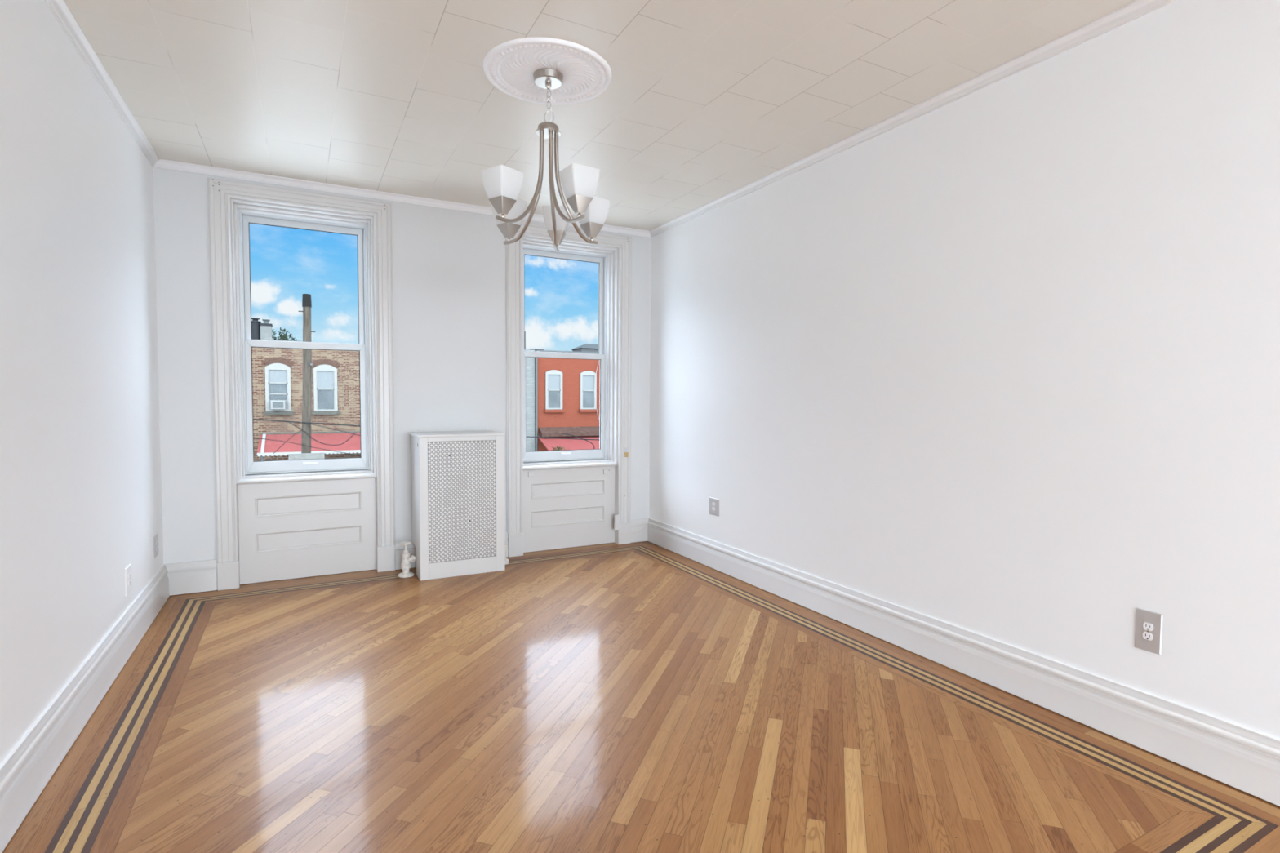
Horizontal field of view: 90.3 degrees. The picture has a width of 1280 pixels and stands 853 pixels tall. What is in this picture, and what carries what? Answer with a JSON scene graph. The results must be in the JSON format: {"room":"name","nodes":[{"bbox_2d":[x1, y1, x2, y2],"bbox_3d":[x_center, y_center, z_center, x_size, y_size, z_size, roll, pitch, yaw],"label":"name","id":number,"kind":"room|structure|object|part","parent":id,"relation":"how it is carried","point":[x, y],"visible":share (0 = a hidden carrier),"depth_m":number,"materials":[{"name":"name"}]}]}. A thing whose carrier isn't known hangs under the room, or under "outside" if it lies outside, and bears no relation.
{"room":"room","nodes":[
{"label":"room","id":0,"kind":"room"},
{"bbox_2d":[0,0,163,764],"bbox_3d":[-0.974,-0.138,-0.075,0.200,2.850,9.195,-1,3,-28],"label":"wall","id":1,"kind":"structure","parent":0,"point":[81,484],"depth_m":2.43,"materials":[{"name":"white paint"}]},
{"bbox_2d":[0,564,169,852],"bbox_3d":[-0.926,1.176,0.128,0.034,0.200,8.995,-1,3,-28],"label":"baseboard","id":2,"kind":"structure","parent":1,"relation":"attached to","point":[25,772],"depth_m":2.32,"materials":[{"name":"white paint"}]},
{"bbox_2d":[44,0,159,167],"bbox_3d":[-0.906,-1.445,0.011,0.042,0.045,8.995,-1,3,-28],"label":"trim","id":3,"kind":"structure","parent":1,"relation":"attached to","point":[60,9],"depth_m":2.83,"materials":[{"name":"white paint"}]},
{"bbox_2d":[124,564,132,596],"bbox_3d":[-2.610,0.782,3.252,0.008,0.140,0.115,-1,3,-28],"label":"wall outlet","id":4,"kind":"object","parent":1,"relation":"attached to","point":[128,579],"visible":1,"depth_m":3.24,"materials":[{"name":"white plastic"}]},
{"bbox_2d":[153,533,158,558],"bbox_3d":[-2.940,0.726,3.870,0.008,0.130,0.112,-1,3,-28],"label":"wall outlet","id":5,"kind":"object","parent":1,"relation":"attached to","point":[156,537],"visible":1,"depth_m":3.85,"materials":[{"name":"white plastic"}]},
{"bbox_2d":[257,431,360,461],"bbox_3d":[-9.960,1.863,24.374,7.940,3.315,1.819,-1,3,-28],"label":"awning","id":6,"kind":"object","parent":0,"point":[265,447],"visible":0.25,"depth_m":23.13,"materials":[{"name":"red fabric"}]},
{"bbox_2d":[152,167,651,576],"bbox_3d":[-1.558,-0.373,5.009,3.953,2.850,0.340,-1,3,-28],"label":"wall","id":7,"kind":"structure","parent":0,"point":[449,265],"depth_m":4.73,"materials":[{"name":"white paint"}]},
{"bbox_2d":[206,177,395,591],"bbox_3d":[-2.367,-0.275,4.540,1.115,2.687,0.336,-1,3,-28],"label":"window","id":8,"kind":"structure","parent":7,"relation":"in","point":[298,518],"depth_m":4.45,"materials":[{"name":"white paint"}]},
{"bbox_3d":[-2.398,-1.015,4.572,0.759,0.881,0.032,-1,3,-28],"label":"sash","id":9,"kind":"part","parent":8,"relation":"part of","materials":[{"name":"white plastic"}]},
{"bbox_3d":[-2.392,-0.572,4.576,0.785,1.793,0.085,-1,3,-28],"label":"frame","id":10,"kind":"part","parent":8,"relation":"part of","materials":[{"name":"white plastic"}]},
{"bbox_3d":[-2.386,-0.146,4.579,0.761,0.920,0.032,-1,3,-28],"label":"sash","id":11,"kind":"part","parent":8,"relation":"part of","materials":[{"name":"white plastic"}]},
{"bbox_3d":[-2.378,0.351,4.580,0.863,0.052,0.308,-1,3,-28],"label":"sill","id":12,"kind":"part","parent":8,"relation":"part of","materials":[{"name":"white paint"}]},
{"bbox_3d":[-2.340,0.723,4.521,0.863,0.686,0.030,-1,3,-28],"label":"apron panel","id":13,"kind":"part","parent":8,"relation":"part of","materials":[{"name":"white paint"}]},
{"bbox_3d":[-2.333,0.547,4.503,0.670,0.136,0.014,-1,3,-28],"label":"panel moulding","id":14,"kind":"part","parent":8,"relation":"part of","materials":[{"name":"white paint"}]},
{"bbox_3d":[-2.334,0.791,4.514,0.670,0.135,0.014,-1,3,-28],"label":"panel moulding","id":15,"kind":"part","parent":8,"relation":"part of","materials":[{"name":"white paint"}]},
{"bbox_3d":[-2.370,0.263,4.579,0.095,0.016,0.018,-1,3,-28],"label":"lift handle","id":16,"kind":"part","parent":8,"relation":"part of","materials":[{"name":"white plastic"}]},
{"bbox_2d":[153,159,650,237],"bbox_3d":[-1.460,-1.666,4.782,3.553,0.045,0.042,-1,3,-28],"label":"trim","id":17,"kind":"structure","parent":7,"relation":"attached to","point":[161,163],"depth_m":4.45,"materials":[{"name":"white paint"}]},
{"bbox_2d":[164,518,648,595],"bbox_3d":[-1.478,0.955,4.904,3.553,0.200,0.034,-1,3,-28],"label":"baseboard","id":18,"kind":"structure","parent":7,"relation":"attached to","point":[196,576],"depth_m":4.16,"materials":[{"name":"white paint"}]},
{"bbox_2d":[505,221,632,557],"bbox_3d":[-0.638,-0.306,5.460,1.115,2.687,0.336,-1,3,-28],"label":"window","id":19,"kind":"structure","parent":7,"relation":"in","point":[568,501],"depth_m":5.46,"materials":[{"name":"white paint"}]},
{"bbox_2d":[528,471,533,476],"bbox_3d":[-0.900,0.392,5.247,0.044,0.042,0.016,-1,3,-28],"label":"block","id":20,"kind":"object","parent":19,"relation":"attached to","point":[530,473],"visible":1,"depth_m":5.24,"materials":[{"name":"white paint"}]},
{"bbox_3d":[-0.669,-1.046,5.492,0.759,0.881,0.032,-1,3,-28],"label":"sash","id":21,"kind":"part","parent":19,"relation":"part of","materials":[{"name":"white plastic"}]},
{"bbox_3d":[-0.657,-0.177,5.499,0.761,0.920,0.032,-1,3,-28],"label":"sash","id":22,"kind":"part","parent":19,"relation":"part of","materials":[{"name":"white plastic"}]},
{"bbox_3d":[-0.663,-0.603,5.496,0.785,1.793,0.085,-1,3,-28],"label":"frame","id":23,"kind":"part","parent":19,"relation":"part of","materials":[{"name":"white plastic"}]},
{"bbox_3d":[-0.641,0.232,5.499,0.095,0.016,0.018,-1,3,-28],"label":"lift handle","id":24,"kind":"part","parent":19,"relation":"part of","materials":[{"name":"white plastic"}]},
{"bbox_3d":[-0.604,0.530,5.424,0.670,0.130,0.014,-1,3,-28],"label":"panel moulding","id":25,"kind":"part","parent":19,"relation":"part of","materials":[{"name":"white paint"}]},
{"bbox_3d":[-0.605,0.765,5.434,0.670,0.140,0.014,-1,3,-28],"label":"panel moulding","id":26,"kind":"part","parent":19,"relation":"part of","materials":[{"name":"white paint"}]},
{"bbox_3d":[-0.611,0.692,5.442,0.863,0.686,0.030,-1,3,-28],"label":"apron panel","id":27,"kind":"part","parent":19,"relation":"part of","materials":[{"name":"white paint"}]},
{"bbox_3d":[-0.649,0.320,5.501,0.863,0.052,0.308,-1,3,-28],"label":"sill","id":28,"kind":"part","parent":19,"relation":"part of","materials":[{"name":"white paint"}]},
{"bbox_2d":[603,469,609,474],"bbox_3d":[-0.291,0.396,5.571,0.062,0.042,0.016,-1,3,-28],"label":"block","id":29,"kind":"object","parent":19,"relation":"attached to","point":[605,471],"visible":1,"depth_m":5.56,"materials":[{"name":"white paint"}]},
{"bbox_2d":[613,514,621,529],"bbox_3d":[-0.196,0.835,5.552,0.060,0.131,0.016,-1,3,-28],"label":"junction box","id":30,"kind":"object","parent":19,"relation":"attached to","point":[617,518],"visible":1,"depth_m":5.54,"materials":[{"name":"white paint"}]},
{"bbox_2d":[623,447,628,457],"bbox_3d":[-0.118,0.228,5.577,0.042,0.087,0.021,-1,3,-28],"label":"plate","id":31,"kind":"object","parent":19,"relation":"attached to","point":[626,453],"visible":1,"depth_m":5.58,"materials":[{"name":"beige metal"}]},
{"bbox_2d":[537,434,599,450],"bbox_3d":[-1.203,1.846,29.166,6.780,3.025,1.599,-1,3,-28],"label":"awning","id":32,"kind":"object","parent":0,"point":[571,444],"visible":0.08,"depth_m":28.03,"materials":[{"name":"fabric"}]},
{"bbox_2d":[64,0,1137,231],"bbox_3d":[0.644,-1.545,0.832,3.553,0.100,8.995,-1,3,-28],"label":"ceiling","id":33,"kind":"structure","parent":0,"point":[704,100],"depth_m":2.93,"materials":[{"name":"paint"}]},
{"bbox_2d":[483,36,611,104],"bbox_3d":[-0.414,-1.587,2.872,0.572,0.016,0.572,-1,3,-28],"label":"ceiling medallion","id":34,"kind":"object","parent":33,"relation":"attached to","point":[510,66],"visible":0.87,"depth_m":2.81,"materials":[{"name":"white paint"}]},
{"bbox_2d":[480,67,609,251],"bbox_3d":[-0.438,-1.231,2.917,0.576,0.712,0.697,0,3,3],"label":"chandelier","id":35,"kind":"object","parent":34,"relation":"hanging from","point":[502,184],"visible":1,"depth_m":2.85,"materials":[{"name":"silver metal"}]},
{"bbox_3d":[-0.578,-1.011,2.676,0.130,0.115,0.130,2,3,36],"label":"lamp shade","id":36,"kind":"part","parent":35,"relation":"part of","materials":[{"name":"white glass"}]},
{"bbox_3d":[-0.634,-1.030,3.076,0.130,0.115,0.130,3,3,39],"label":"lamp shade","id":37,"kind":"part","parent":35,"relation":"part of","materials":[{"name":"white glass"}]},
{"bbox_3d":[-0.518,-1.096,2.763,0.025,0.456,0.281,2,3,34],"label":"arm","id":38,"kind":"part","parent":35,"relation":"part of","materials":[{"name":"silver metal"}]},
{"bbox_3d":[-0.552,-1.107,2.997,0.287,0.456,0.026,3,3,41],"label":"arm","id":39,"kind":"part","parent":35,"relation":"part of","materials":[{"name":"silver metal"}]},
{"bbox_3d":[-0.413,-1.479,2.878,0.021,0.083,0.019,-1,3,-28],"label":"chain","id":40,"kind":"part","parent":35,"relation":"part of","materials":[{"name":"silver metal"}]},
{"bbox_3d":[-0.407,-1.448,2.880,0.020,0.152,0.008,-1,3,-28],"label":"cord","id":41,"kind":"part","parent":35,"relation":"part of","materials":[{"name":"silver metal"}]},
{"bbox_3d":[-0.412,-1.110,3.077,0.025,0.456,0.315,0,3,-2],"label":"arm","id":42,"kind":"part","parent":35,"relation":"part of","materials":[{"name":"silver metal"}]},
{"bbox_3d":[-0.419,-1.034,3.206,0.130,0.115,0.130,0,3,0],"label":"lamp shade","id":43,"kind":"part","parent":35,"relation":"part of","materials":[{"name":"white glass"}]},
{"bbox_3d":[-0.322,-1.094,2.745,0.024,0.456,0.301,-1,3,-35],"label":"arm","id":44,"kind":"part","parent":35,"relation":"part of","materials":[{"name":"silver metal"}]},
{"bbox_3d":[-0.294,-1.105,2.982,0.037,0.456,0.260,3,4,42],"label":"arm","id":45,"kind":"part","parent":35,"relation":"part of","materials":[{"name":"silver metal"}]},
{"bbox_3d":[-0.252,-1.008,2.654,0.130,0.115,0.130,-1,3,-34],"label":"lamp shade","id":46,"kind":"part","parent":35,"relation":"part of","materials":[{"name":"white glass"}]},
{"bbox_3d":[-0.232,-1.026,3.060,0.130,0.115,0.130,-2,3,-41],"label":"lamp shade","id":47,"kind":"part","parent":35,"relation":"part of","materials":[{"name":"white glass"}]},
{"bbox_2d":[2,541,1279,852],"bbox_3d":[0.608,1.350,0.997,3.553,0.200,9.070,-1,3,-28],"label":"floor","id":48,"kind":"structure","parent":0,"point":[644,696],"depth_m":2.40,"materials":[{"name":"brown wood"}]},
{"bbox_2d":[397,541,416,577],"bbox_3d":[-1.675,0.949,4.573,0.124,0.247,0.112,-1,3,-28],"label":"radiator valve","id":49,"kind":"object","parent":48,"relation":"on","point":[406,558],"visible":1,"depth_m":4.55,"materials":[{"name":"paint"}]},
{"bbox_2d":[408,430,505,581],"bbox_3d":[-1.359,0.556,4.736,0.620,1.022,0.407,-1,3,-28],"label":"radiator cover","id":50,"kind":"object","parent":48,"relation":"on","point":[458,477],"visible":1,"depth_m":4.57,"materials":[{"name":"white metal"}]},
{"bbox_3d":[-1.615,0.569,4.596,0.012,1.004,0.343,-1,3,-28],"label":"panel","id":51,"kind":"part","parent":50,"relation":"part of","materials":[{"name":"white metal"}]},
{"bbox_3d":[-1.291,0.569,4.614,0.574,0.999,0.006,-1,3,-28],"label":"panel","id":52,"kind":"part","parent":50,"relation":"part of","materials":[{"name":"grey metal"}]},
{"bbox_2d":[427,440,496,563],"bbox_3d":[-1.270,0.532,4.565,0.477,0.856,0.002,-1,3,-28],"label":"grille","id":53,"kind":"object","parent":50,"relation":"attached to","point":[483,557],"depth_m":4.56,"materials":[{"name":"grey metal"}]},
{"bbox_2d":[504,543,509,564],"bbox_3d":[-1.056,0.983,4.924,0.088,0.156,0.088,-1,3,-28],"label":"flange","id":54,"kind":"object","parent":48,"relation":"on","point":[506,560],"visible":0.34,"depth_m":4.91,"materials":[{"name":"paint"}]},
{"bbox_2d":[648,0,1279,739],"bbox_3d":[2.339,-0.197,1.688,0.200,2.850,9.195,-1,3,-28],"label":"wall","id":55,"kind":"structure","parent":0,"point":[1001,362],"depth_m":2.71,"materials":[{"name":"white paint"}]},
{"bbox_2d":[709,497,719,516],"bbox_3d":[0.561,0.607,4.834,0.008,0.130,0.128,-1,3,-28],"label":"wall outlet","id":56,"kind":"object","parent":55,"relation":"attached to","point":[713,502],"visible":1,"depth_m":4.82,"materials":[{"name":"silver metal"}]},
{"bbox_2d":[648,0,1177,237],"bbox_3d":[2.193,-1.501,1.660,0.042,0.045,8.995,-1,3,-28],"label":"trim","id":57,"kind":"structure","parent":55,"relation":"attached to","point":[1137,9],"depth_m":2.99,"materials":[{"name":"white paint"}]},
{"bbox_2d":[647,518,1279,806],"bbox_3d":[2.180,1.120,1.781,0.034,0.200,8.995,-1,3,-28],"label":"baseboard","id":58,"kind":"structure","parent":55,"relation":"attached to","point":[1244,759],"depth_m":2.71,"materials":[{"name":"white paint"}]},
{"bbox_2d":[1134,608,1163,655],"bbox_3d":[1.882,0.758,2.357,0.008,0.150,0.083,-1,3,-28],"label":"wall outlet","id":59,"kind":"object","parent":55,"relation":"attached to","point":[1148,624],"visible":1,"depth_m":2.35,"materials":[{"name":"silver metal"}]},
{"bbox_2d":[1142,631,1152,640],"bbox_3d":[1.880,0.776,2.357,0.004,0.026,0.032,-1,3,-28],"label":"receptacle","id":60,"kind":"object","parent":59,"relation":"attached to","point":[1147,636],"depth_m":2.36,"materials":[{"name":"grey plastic"}]},
{"bbox_2d":[1142,622,1153,631],"bbox_3d":[1.880,0.741,2.355,0.004,0.026,0.032,-1,3,-28],"label":"receptacle","id":61,"kind":"object","parent":59,"relation":"attached to","point":[1146,626],"depth_m":2.35,"materials":[{"name":"grey plastic"}]},
{"label":"outside","id":62,"kind":"structure","parent":0,"visible":0},
{"bbox_3d":[-7.080,4.139,13.442,120.000,0.200,150.000,-1,3,-28],"label":"ground","id":63,"kind":"structure","parent":62,"visible":0},
{"bbox_2d":[260,327,301,341],"bbox_3d":[-19.590,-1.224,34.781,2.454,8.417,2.276,-1,3,-28],"label":"street tree","id":64,"kind":"object","parent":63,"relation":"on","point":[285,336],"visible":0.03,"depth_m":34.56,"materials":[{"name":"green plant"}]},
{"bbox_2d":[242,317,368,471],"bbox_3d":[-17.950,-0.498,26.057,20.910,7.780,9.140,-1,3,-28],"label":"house","id":65,"kind":"structure","parent":63,"relation":"on","point":[277,373],"depth_m":23.95,"materials":[{"name":"brown brick"}]},
{"bbox_2d":[268,400,287,408],"bbox_3d":[-13.236,-0.798,23.289,0.600,0.340,0.354,-1,3,-28],"label":"air conditioner","id":66,"kind":"object","parent":65,"relation":"attached to","point":[273,404],"visible":1,"depth_m":23.18,"materials":[{"name":"grey plastic"}]},
{"bbox_2d":[272,401,283,408],"bbox_3d":[-13.155,-0.786,23.137,0.340,0.220,0.009,-1,3,-28],"label":"vent grille","id":67,"kind":"object","parent":66,"relation":"attached to","point":[275,404],"depth_m":23.13,"materials":[{"name":"metal"}]},
{"bbox_3d":[-13.322,-1.356,23.443,0.620,1.450,0.045,-1,3,-28],"label":"sash","id":68,"kind":"part","parent":65,"relation":"part of","materials":[{"name":"grey"}]},
{"bbox_2d":[269,369,286,382],"bbox_3d":[-13.319,-1.839,23.419,0.560,0.474,0.004,-1,3,-28],"label":"blind","id":69,"kind":"object","parent":65,"relation":"hanging from","point":[275,375],"depth_m":23.42,"materials":[{"name":"grey"}]},
{"bbox_3d":[-13.301,-0.492,23.431,0.950,0.125,0.140,-1,3,-28],"label":"window sill","id":70,"kind":"part","parent":65,"relation":"part of","materials":[{"name":"grey stone"}]},
{"bbox_3d":[-13.327,-1.357,23.451,0.620,1.450,0.017,-1,3,-28],"label":"pane","id":71,"kind":"part","parent":65,"relation":"part of","materials":[{"name":"grey glass"}]},
{"bbox_3d":[-11.939,-1.381,24.179,0.615,1.450,0.045,-1,3,-28],"label":"sash","id":72,"kind":"part","parent":65,"relation":"part of","materials":[{"name":"grey glass"}]},
{"bbox_3d":[-11.917,-0.517,24.168,0.945,0.125,0.140,-1,3,-28],"label":"window sill","id":73,"kind":"part","parent":65,"relation":"part of","materials":[{"name":"grey stone"}]},
{"bbox_3d":[-11.943,-1.382,24.187,0.615,1.450,0.017,-1,3,-28],"label":"pane","id":74,"kind":"part","parent":65,"relation":"part of","materials":[{"name":"grey glass"}]},
{"bbox_2d":[317,370,333,388],"bbox_3d":[-11.936,-1.762,24.160,0.555,0.676,0.004,-1,3,-28],"label":"blind","id":75,"kind":"object","parent":65,"relation":"hanging from","point":[325,378],"depth_m":24.16,"materials":[{"name":"grey fabric"}]},
{"bbox_2d":[288,293,324,460],"bbox_3d":[-10.210,-0.148,19.467,0.970,7.784,0.375,-1,3,-28],"label":"utility pole","id":76,"kind":"object","parent":63,"relation":"on","point":[305,454],"visible":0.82,"depth_m":19.37,"materials":[{"name":"brown wood"}]},
{"bbox_2d":[253,437,359,455],"bbox_3d":[-9.997,0.633,19.338,3.103,0.687,0.020,-1,3,-28],"label":"overhead cable","id":77,"kind":"object","parent":76,"relation":"attached to","point":[254,437],"visible":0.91,"depth_m":19.28,"materials":[{"name":"black plastic"}]},
{"bbox_2d":[288,422,355,445],"bbox_3d":[-9.745,0.213,19.543,1.865,0.765,0.026,-1,3,-28],"label":"overhead cable","id":78,"kind":"object","parent":76,"relation":"attached to","point":[288,422],"visible":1,"depth_m":19.55,"materials":[{"name":"black plastic"}]},
{"bbox_2d":[305,422,359,435],"bbox_3d":[-8.867,0.246,19.967,2.905,0.780,0.024,-1,3,-28],"label":"overhead cable","id":79,"kind":"object","parent":76,"relation":"attached to","point":[305,423],"visible":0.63,"depth_m":19.63,"materials":[{"name":"black plastic"}]},
{"bbox_2d":[253,418,599,439],"bbox_3d":[-7.403,0.056,20.829,18.502,1.415,0.040,-1,3,-28],"label":"overhead cable","id":80,"kind":"object","parent":76,"relation":"attached to","point":[253,419],"visible":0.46,"depth_m":19.74,"materials":[{"name":"black plastic"}]},
{"bbox_2d":[524,331,537,451],"bbox_3d":[-7.667,-0.628,31.535,2.313,7.670,9.135,-1,3,-28],"label":"brick house","id":81,"kind":"structure","parent":63,"relation":"on","point":[530,362],"depth_m":27.99,"materials":[{"name":"grey brick"}]},
{"bbox_2d":[551,446,569,450],"bbox_3d":[-3.304,2.137,26.211,1.071,2.691,0.758,-1,3,-28],"label":"bush","id":82,"kind":"object","parent":63,"relation":"on","point":[557,447],"visible":0.09,"depth_m":26.12,"materials":[{"name":"green plant"}]},
{"bbox_2d":[530,343,599,451],"bbox_3d":[-0.987,-0.573,35.096,12.850,7.320,9.140,-1,3,-28],"label":"house","id":83,"kind":"structure","parent":63,"relation":"on","point":[566,387],"depth_m":28.85,"materials":[{"name":"brick"}]},
{"bbox_3d":[-3.825,-0.697,28.473,0.940,0.125,0.140,-1,3,-28],"label":"window sill","id":84,"kind":"part","parent":83,"relation":"part of","materials":[{"name":"red paint"}]},
{"bbox_3d":[-3.847,-1.579,28.483,0.610,1.485,0.045,-1,3,-28],"label":"sash","id":85,"kind":"part","parent":83,"relation":"part of","materials":[{"name":"grey"}]},
{"bbox_3d":[-3.851,-1.579,28.491,0.610,1.485,0.017,-1,3,-28],"label":"pane","id":86,"kind":"part","parent":83,"relation":"part of","materials":[{"name":"grey glass"}]},
{"bbox_2d":[548,374,559,390],"bbox_3d":[-3.844,-1.969,28.464,0.550,0.693,0.004,-1,3,-28],"label":"blind","id":87,"kind":"object","parent":83,"relation":"hanging from","point":[553,380],"depth_m":28.47,"materials":[{"name":"grey fabric"}]},
{"bbox_2d":[538,426,599,436],"bbox_3d":[-1.339,0.193,29.665,6.900,0.400,0.448,-1,3,-28],"label":"porch roof","id":88,"kind":"structure","parent":83,"relation":"attached to","point":[590,430],"depth_m":28.60,"materials":[{"name":"brown"}]},
{"bbox_3d":[-2.377,-1.605,29.265,0.610,1.485,0.045,-1,3,-28],"label":"sash","id":89,"kind":"part","parent":83,"relation":"part of","materials":[{"name":"grey"}]},
{"bbox_3d":[-2.382,-1.605,29.273,0.610,1.485,0.017,-1,3,-28],"label":"pane","id":90,"kind":"part","parent":83,"relation":"part of","materials":[{"name":"grey glass"}]},
{"bbox_2d":[582,375,593,390],"bbox_3d":[-2.374,-1.996,29.246,0.550,0.693,0.004,-1,3,-28],"label":"blind","id":91,"kind":"object","parent":83,"relation":"hanging from","point":[588,380],"depth_m":29.24,"materials":[{"name":"grey fabric"}]},
{"bbox_3d":[-2.356,-0.723,29.255,0.940,0.125,0.140,-1,3,-28],"label":"window sill","id":92,"kind":"part","parent":83,"relation":"part of","materials":[{"name":"red paint"}]},
{"bbox_2d":[594,361,599,421],"bbox_3d":[-1.940,-1.668,29.353,0.403,3.188,0.111,-1,3,-35],"label":"cable","id":93,"kind":"object","parent":83,"relation":"hanging from","point":[598,362],"visible":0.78,"depth_m":29.28,"materials":[{"name":"grey plastic"}]},
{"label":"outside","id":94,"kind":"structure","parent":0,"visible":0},
{"bbox_2d":[561,432,594,448],"bbox_3d":[-2.621,0.625,26.990,1.519,0.747,0.036,-1,3,-28],"label":"lamp arm","id":95,"kind":"object","parent":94,"point":[562,433],"visible":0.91,"depth_m":27.00,"materials":[{"name":"black"}]}
]}

